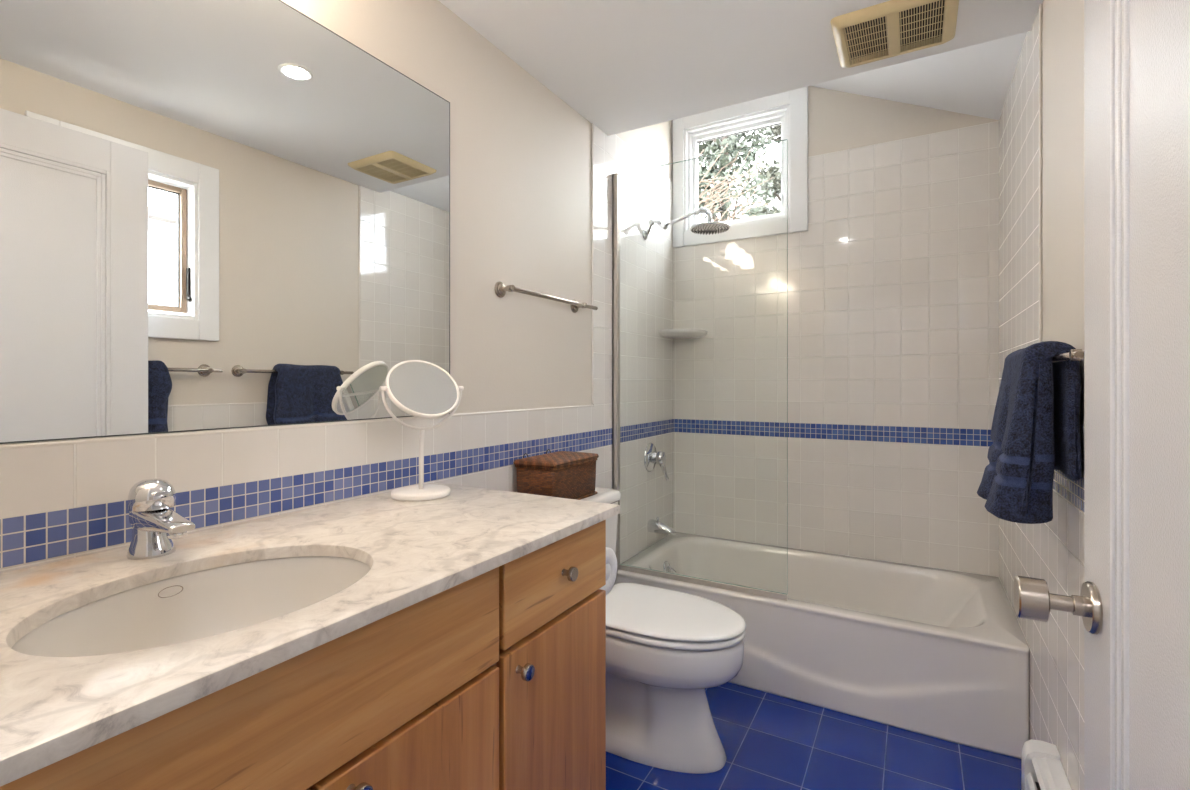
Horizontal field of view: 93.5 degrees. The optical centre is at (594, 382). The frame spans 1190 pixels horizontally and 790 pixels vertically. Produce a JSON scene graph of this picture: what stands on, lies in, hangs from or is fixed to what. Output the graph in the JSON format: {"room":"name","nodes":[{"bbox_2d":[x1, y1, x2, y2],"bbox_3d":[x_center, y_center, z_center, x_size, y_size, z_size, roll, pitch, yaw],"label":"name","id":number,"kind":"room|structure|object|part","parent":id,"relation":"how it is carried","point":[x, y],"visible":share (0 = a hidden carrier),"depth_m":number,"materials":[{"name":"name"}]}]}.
{"room":"bathroom","nodes":[
{"label":"bathroom","id":0,"kind":"room"},
{"bbox_2d":[0,0,672,572],"bbox_3d":[-0.315,-0.375,1.963,0.107,3.150,3.097,0,0,30],"label":"wall","id":1,"kind":"structure","parent":0,"point":[531,176],"depth_m":1.81,"materials":[{"name":"beige paint"}]},
{"bbox_2d":[0,0,449,443],"bbox_3d":[-0.700,-0.369,1.188,0.006,0.922,1.084,0,0,30],"label":"wall mirror","id":2,"kind":"object","parent":1,"relation":"attached to","point":[215,214],"visible":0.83,"depth_m":1.08,"materials":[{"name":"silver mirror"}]},
{"bbox_2d":[494,281,597,312],"bbox_3d":[-0.159,-0.311,2.086,0.057,0.054,0.595,0,0,30],"label":"towel bar","id":3,"kind":"object","parent":1,"relation":"attached to","point":[500,289],"visible":1,"depth_m":1.96,"materials":[{"name":"silver metal"}]},
{"bbox_3d":[-0.288,-0.311,1.849,0.047,0.023,0.023,0,0,30],"label":"post","id":4,"kind":"part","parent":3,"relation":"part of","materials":[{"name":"silver metal"}]},
{"bbox_2d":[644,443,668,480],"bbox_3d":[0.332,0.405,2.880,0.109,0.189,0.150,0,0,30],"label":"shower valve","id":5,"kind":"object","parent":1,"relation":"attached to","point":[652,457],"visible":1,"depth_m":2.86,"materials":[{"name":"silver metal"}]},
{"bbox_3d":[0.337,0.425,2.877,0.097,0.148,0.068,0,0,30],"label":"lever handle","id":6,"kind":"part","parent":5,"relation":"part of","materials":[{"name":"silver metal"}]},
{"bbox_2d":[647,517,675,534],"bbox_3d":[0.345,0.732,2.873,0.138,0.084,0.062,0,0,30],"label":"tub spout","id":7,"kind":"object","parent":1,"relation":"attached to","point":[654,526],"visible":1,"depth_m":2.86,"materials":[{"name":"silver metal"}]},
{"bbox_2d":[642,207,730,239],"bbox_3d":[0.443,-0.787,2.741,0.439,0.121,0.192,0,0,30],"label":"shower","id":8,"kind":"object","parent":1,"relation":"attached to","point":[709,227],"visible":1,"depth_m":2.70,"materials":[{"name":"silver metal"}]},
{"bbox_3d":[0.452,-0.809,2.737,0.251,0.077,0.028,0,0,30],"label":"shower arm","id":9,"kind":"part","parent":8,"relation":"part of","materials":[{"name":"silver metal"}]},
{"bbox_2d":[438,0,1042,135],"bbox_3d":[0.382,-1.536,1.554,1.624,0.853,3.117,0,0,30],"label":"ceiling","id":10,"kind":"structure","parent":0,"point":[622,65],"depth_m":1.91,"materials":[{"name":"white paint"}]},
{"bbox_2d":[830,0,958,67],"bbox_3d":[0.935,-1.098,1.752,0.337,0.022,0.300,0,0,30],"label":"exhaust fan","id":11,"kind":"object","parent":10,"relation":"attached to","point":[891,28],"visible":1,"depth_m":1.74,"materials":[{"name":"beige plastic"}]},
{"bbox_2d":[606,682,1021,789],"bbox_3d":[0.382,1.250,1.554,1.724,0.100,3.117,0,0,30],"label":"floor","id":12,"kind":"structure","parent":0,"point":[770,741],"depth_m":1.79,"materials":[{"name":"tile"}]},
{"bbox_2d":[0,520,605,789],"bbox_3d":[-0.458,0.753,1.009,0.590,0.894,1.023,0,0,30],"label":"vanity cabinet","id":13,"kind":"object","parent":12,"relation":"on","point":[495,679],"visible":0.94,"depth_m":0.84,"materials":[{"name":"brown wood"}]},
{"bbox_2d":[0,483,619,786],"bbox_3d":[-0.455,0.295,1.012,0.592,0.020,1.034,0,0,30],"label":"countertop","id":14,"kind":"structure","parent":13,"relation":"on","point":[53,709],"depth_m":0.78,"materials":[{"name":"white stone"}]},
{"bbox_2d":[126,478,194,559],"bbox_3d":[-0.707,0.223,0.915,0.138,0.124,0.065,0,0,30],"label":"faucet","id":15,"kind":"object","parent":14,"relation":"on","point":[154,523],"visible":1,"depth_m":0.91,"materials":[{"name":"silver metal"}]},
{"bbox_3d":[-0.704,0.224,0.914,0.132,0.041,0.049,0,0,30],"label":"spout","id":16,"kind":"part","parent":15,"relation":"part of","materials":[{"name":"silver metal"}]},
{"bbox_2d":[11,556,370,656],"bbox_3d":[-0.523,0.396,0.787,0.386,0.180,0.470,0,0,30],"label":"sink","id":17,"kind":"object","parent":14,"relation":"in","point":[218,600],"visible":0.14,"depth_m":0.90,"materials":[{"name":"white ceramic"}]},
{"bbox_2d":[379,360,463,500],"bbox_3d":[-0.433,0.113,1.413,0.160,0.345,0.161,0,0,7],"label":"makeup mirror","id":18,"kind":"object","parent":14,"relation":"on","point":[421,389],"visible":1,"depth_m":1.40,"materials":[{"name":"white plastic"}]},
{"bbox_3d":[-0.438,0.192,1.416,0.015,0.155,0.012,0,0,30],"label":"stem","id":19,"kind":"part","parent":18,"relation":"part of","materials":[{"name":"white plastic"}]},
{"bbox_3d":[-0.433,0.014,1.413,0.137,0.148,0.179,0,0,30],"label":"frame","id":20,"kind":"part","parent":18,"relation":"part of","materials":[{"name":"white plastic"}]},
{"bbox_3d":[-0.433,0.014,1.413,0.128,0.138,0.168,0,0,30],"label":"glass","id":21,"kind":"part","parent":18,"relation":"part of","materials":[{"name":"white mirror"}]},
{"bbox_3d":[-0.304,0.525,0.715,0.028,0.029,0.029,0,0,30],"label":"knob","id":22,"kind":"part","parent":13,"relation":"part of","materials":[{"name":"silver metal"}]},
{"bbox_3d":[-0.260,0.796,0.840,0.020,0.597,0.340,0,0,30],"label":"door","id":23,"kind":"part","parent":13,"relation":"part of","materials":[{"name":"brown wood"}]},
{"bbox_3d":[-0.129,0.525,1.020,0.028,0.029,0.029,0,0,30],"label":"knob","id":24,"kind":"part","parent":13,"relation":"part of","materials":[{"name":"silver metal"}]},
{"bbox_3d":[-0.076,0.791,1.162,0.020,0.607,0.376,0,0,30],"label":"door","id":25,"kind":"part","parent":13,"relation":"part of","materials":[{"name":"brown wood"}]},
{"bbox_3d":[-0.076,0.397,1.162,0.020,0.158,0.376,0,0,30],"label":"drawer","id":26,"kind":"part","parent":13,"relation":"part of","materials":[{"name":"brown wood"}]},
{"bbox_3d":[-0.053,0.392,1.153,0.028,0.029,0.029,0,0,30],"label":"knob","id":27,"kind":"part","parent":13,"relation":"part of","materials":[{"name":"silver metal"}]},
{"bbox_2d":[600,547,616,594],"bbox_3d":[-0.027,0.478,1.433,0.120,0.120,0.145,0,0,30],"label":"toilet paper roll","id":28,"kind":"object","parent":13,"relation":"hanging from","point":[611,560],"visible":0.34,"depth_m":1.43,"materials":[{"name":"white paper"}]},
{"bbox_2d":[581,487,745,773],"bbox_3d":[0.140,0.805,1.907,0.737,0.790,0.436,0,0,30],"label":"toilet","id":29,"kind":"object","parent":12,"relation":"on","point":[664,647],"visible":0.57,"depth_m":1.75,"materials":[{"name":"white ceramic"}]},
{"bbox_2d":[513,449,598,499],"bbox_3d":[-0.132,0.327,1.987,0.174,0.165,0.306,0,0,30],"label":"wicker basket","id":30,"kind":"object","parent":29,"relation":"on","point":[561,474],"visible":0.86,"depth_m":1.89,"materials":[{"name":"brown wicker"}]},
{"bbox_3d":[-0.085,0.430,2.035,0.218,0.040,0.436,0,0,30],"label":"tank lid","id":31,"kind":"part","parent":29,"relation":"part of","materials":[{"name":"white ceramic"}]},
{"bbox_3d":[-0.087,0.633,2.037,0.201,0.363,0.420,0,0,30],"label":"tank","id":32,"kind":"part","parent":29,"relation":"part of","materials":[{"name":"white ceramic"}]},
{"bbox_3d":[0.193,1.000,1.882,0.609,0.401,0.370,0,0,30],"label":"bowl","id":33,"kind":"part","parent":29,"relation":"part of","materials":[{"name":"white ceramic"}]},
{"bbox_3d":[0.240,0.784,1.856,0.507,0.020,0.372,0,0,30],"label":"seat","id":34,"kind":"part","parent":29,"relation":"part of","materials":[{"name":"white plastic"}]},
{"bbox_3d":[0.232,0.760,1.860,0.530,0.016,0.374,0,0,30],"label":"seat lid","id":35,"kind":"part","parent":29,"relation":"part of","materials":[{"name":"white plastic"}]},
{"bbox_2d":[614,532,1028,758],"bbox_3d":[0.910,1.022,2.478,1.510,0.355,0.774,0,0,30],"label":"bathtub","id":36,"kind":"object","parent":12,"relation":"on","point":[943,654],"visible":0.73,"depth_m":2.10,"materials":[{"name":"white ceramic"}]},
{"bbox_3d":[0.359,0.924,2.789,0.026,0.071,0.072,0,0,30],"label":"overflow plate","id":37,"kind":"part","parent":36,"relation":"part of","materials":[{"name":"silver metal"}]},
{"bbox_2d":[612,139,787,600],"bbox_3d":[0.416,-0.053,2.367,0.764,1.796,0.026,0,0,30],"label":"screen","id":38,"kind":"object","parent":36,"relation":"on","point":[615,177],"visible":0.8,"depth_m":2.54,"materials":[{"name":"clear glass"}]},
{"bbox_3d":[0.429,0.833,2.360,0.735,0.023,0.020,0,0,30],"label":"rail","id":39,"kind":"part","parent":38,"relation":"part of","materials":[{"name":"silver metal"}]},
{"bbox_2d":[673,86,998,576],"bbox_3d":[1.134,-0.375,2.869,1.524,3.150,0.127,0,0,30],"label":"wall","id":40,"kind":"structure","parent":0,"point":[893,277],"depth_m":2.71,"materials":[{"name":"white tile"}]},
{"bbox_2d":[659,329,706,338],"bbox_3d":[0.484,-0.270,3.053,0.200,0.036,0.200,0,0,30],"label":"corner shelf","id":41,"kind":"object","parent":40,"relation":"attached to","point":[668,333],"visible":1,"depth_m":3.01,"materials":[{"name":"white ceramic"}]},
{"bbox_2d":[673,86,807,247],"bbox_3d":[0.789,-1.149,3.057,0.726,0.762,0.142,0,0,30],"label":"window","id":42,"kind":"structure","parent":40,"relation":"in","point":[789,109],"depth_m":2.98,"materials":[{"name":"white paint"}]},
{"bbox_3d":[0.783,-1.132,3.068,0.521,0.534,0.040,0,0,30],"label":"sash","id":43,"kind":"part","parent":42,"relation":"part of","materials":[{"name":"white paint"}]},
{"bbox_2d":[999,0,1083,789],"bbox_3d":[1.098,-0.375,1.156,0.127,3.150,3.097,0,0,30],"label":"wall","id":44,"kind":"structure","parent":0,"point":[1041,121],"depth_m":1.53,"materials":[{"name":"beige paint"}]},
{"bbox_2d":[977,341,1081,523],"bbox_3d":[1.055,0.112,1.387,0.168,0.411,0.373,0,0,30],"label":"hand towel","id":45,"kind":"object","parent":44,"relation":"attached to","point":[1035,430],"visible":0.98,"depth_m":1.25,"materials":[{"name":"blue fabric"}]},
{"bbox_2d":[1022,739,1071,789],"bbox_3d":[0.968,1.063,1.129,0.072,0.255,0.782,0,0,30],"label":"baseboard heater","id":46,"kind":"object","parent":44,"relation":"attached to","point":[1042,768],"visible":1,"depth_m":1.41,"materials":[{"name":"white paint"}]},
{"bbox_3d":[0.971,1.066,1.121,0.058,0.242,0.770,0,0,30],"label":"plate","id":47,"kind":"part","parent":46,"relation":"part of","materials":[{"name":"white paint"}]},
{"bbox_2d":[1052,349,1083,362],"bbox_3d":[1.099,-0.055,1.329,0.057,0.054,0.602,0,0,30],"label":"towel bar","id":48,"kind":"object","parent":44,"relation":"attached to","point":[1073,354],"visible":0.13,"depth_m":1.10,"materials":[{"name":"silver metal"}]},
{"bbox_3d":[0.958,-0.055,1.094,0.047,0.023,0.023,0,0,30],"label":"post","id":49,"kind":"part","parent":48,"relation":"part of","materials":[{"name":"silver metal"}]},
{"bbox_3d":[-0.351,0.045,0.270,1.524,2.310,0.120,0,0,30],"label":"wall","id":50,"kind":"structure","parent":0,"visible":0},
{"bbox_2d":[1013,0,1189,789],"bbox_3d":[0.449,0.144,0.417,0.120,2.088,0.900,0,0,30],"label":"door","id":51,"kind":"structure","parent":50,"relation":"in","point":[1133,603],"depth_m":0.63,"materials":[{"name":"white paint"}]},
{"bbox_3d":[0.622,0.298,0.764,0.075,0.056,0.056,0,0,30],"label":"knob","id":52,"kind":"part","parent":51,"relation":"part of","materials":[{"name":"silver metal"}]},
{"bbox_3d":[0.475,0.087,0.401,0.014,1.745,0.662,0,0,30],"label":"panel moulding","id":53,"kind":"part","parent":51,"relation":"part of","materials":[{"name":"white paint"}]},
{"bbox_3d":[0.485,0.087,0.395,0.017,1.765,0.682,0,0,30],"label":"panel","id":54,"kind":"part","parent":51,"relation":"part of","materials":[{"name":"white paint"}]},
{"label":"outside","id":55,"kind":"structure","parent":0,"visible":0},
{"bbox_3d":[6.399,1.900,13.620,60.000,0.200,50.000,0,0,30],"label":"ground","id":56,"kind":"structure","parent":55,"visible":0},
{"bbox_2d":[698,144,771,222],"bbox_3d":[0.650,-0.337,6.568,3.145,4.388,1.203,0,0,41],"label":"bare tree","id":57,"kind":"object","parent":56,"relation":"on","point":[706,199],"visible":0.06,"depth_m":5.76,"materials":[{"name":"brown plant"}]},
{"bbox_2d":[698,127,773,221],"bbox_3d":[2.022,-1.973,10.258,2.567,7.651,3.082,0,0,-17],"label":"evergreen tree","id":58,"kind":"object","parent":56,"relation":"on","point":[715,146],"visible":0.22,"depth_m":9.60,"materials":[{"name":"green plant"}]},
{"bbox_2d":[739,125,780,216],"bbox_3d":[4.725,-2.356,13.408,2.532,8.416,3.096,0,0,-37],"label":"evergreen tree","id":59,"kind":"object","parent":56,"relation":"on","point":[774,172],"visible":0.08,"depth_m":13.05,"materials":[{"name":"green plant"}]}
]}

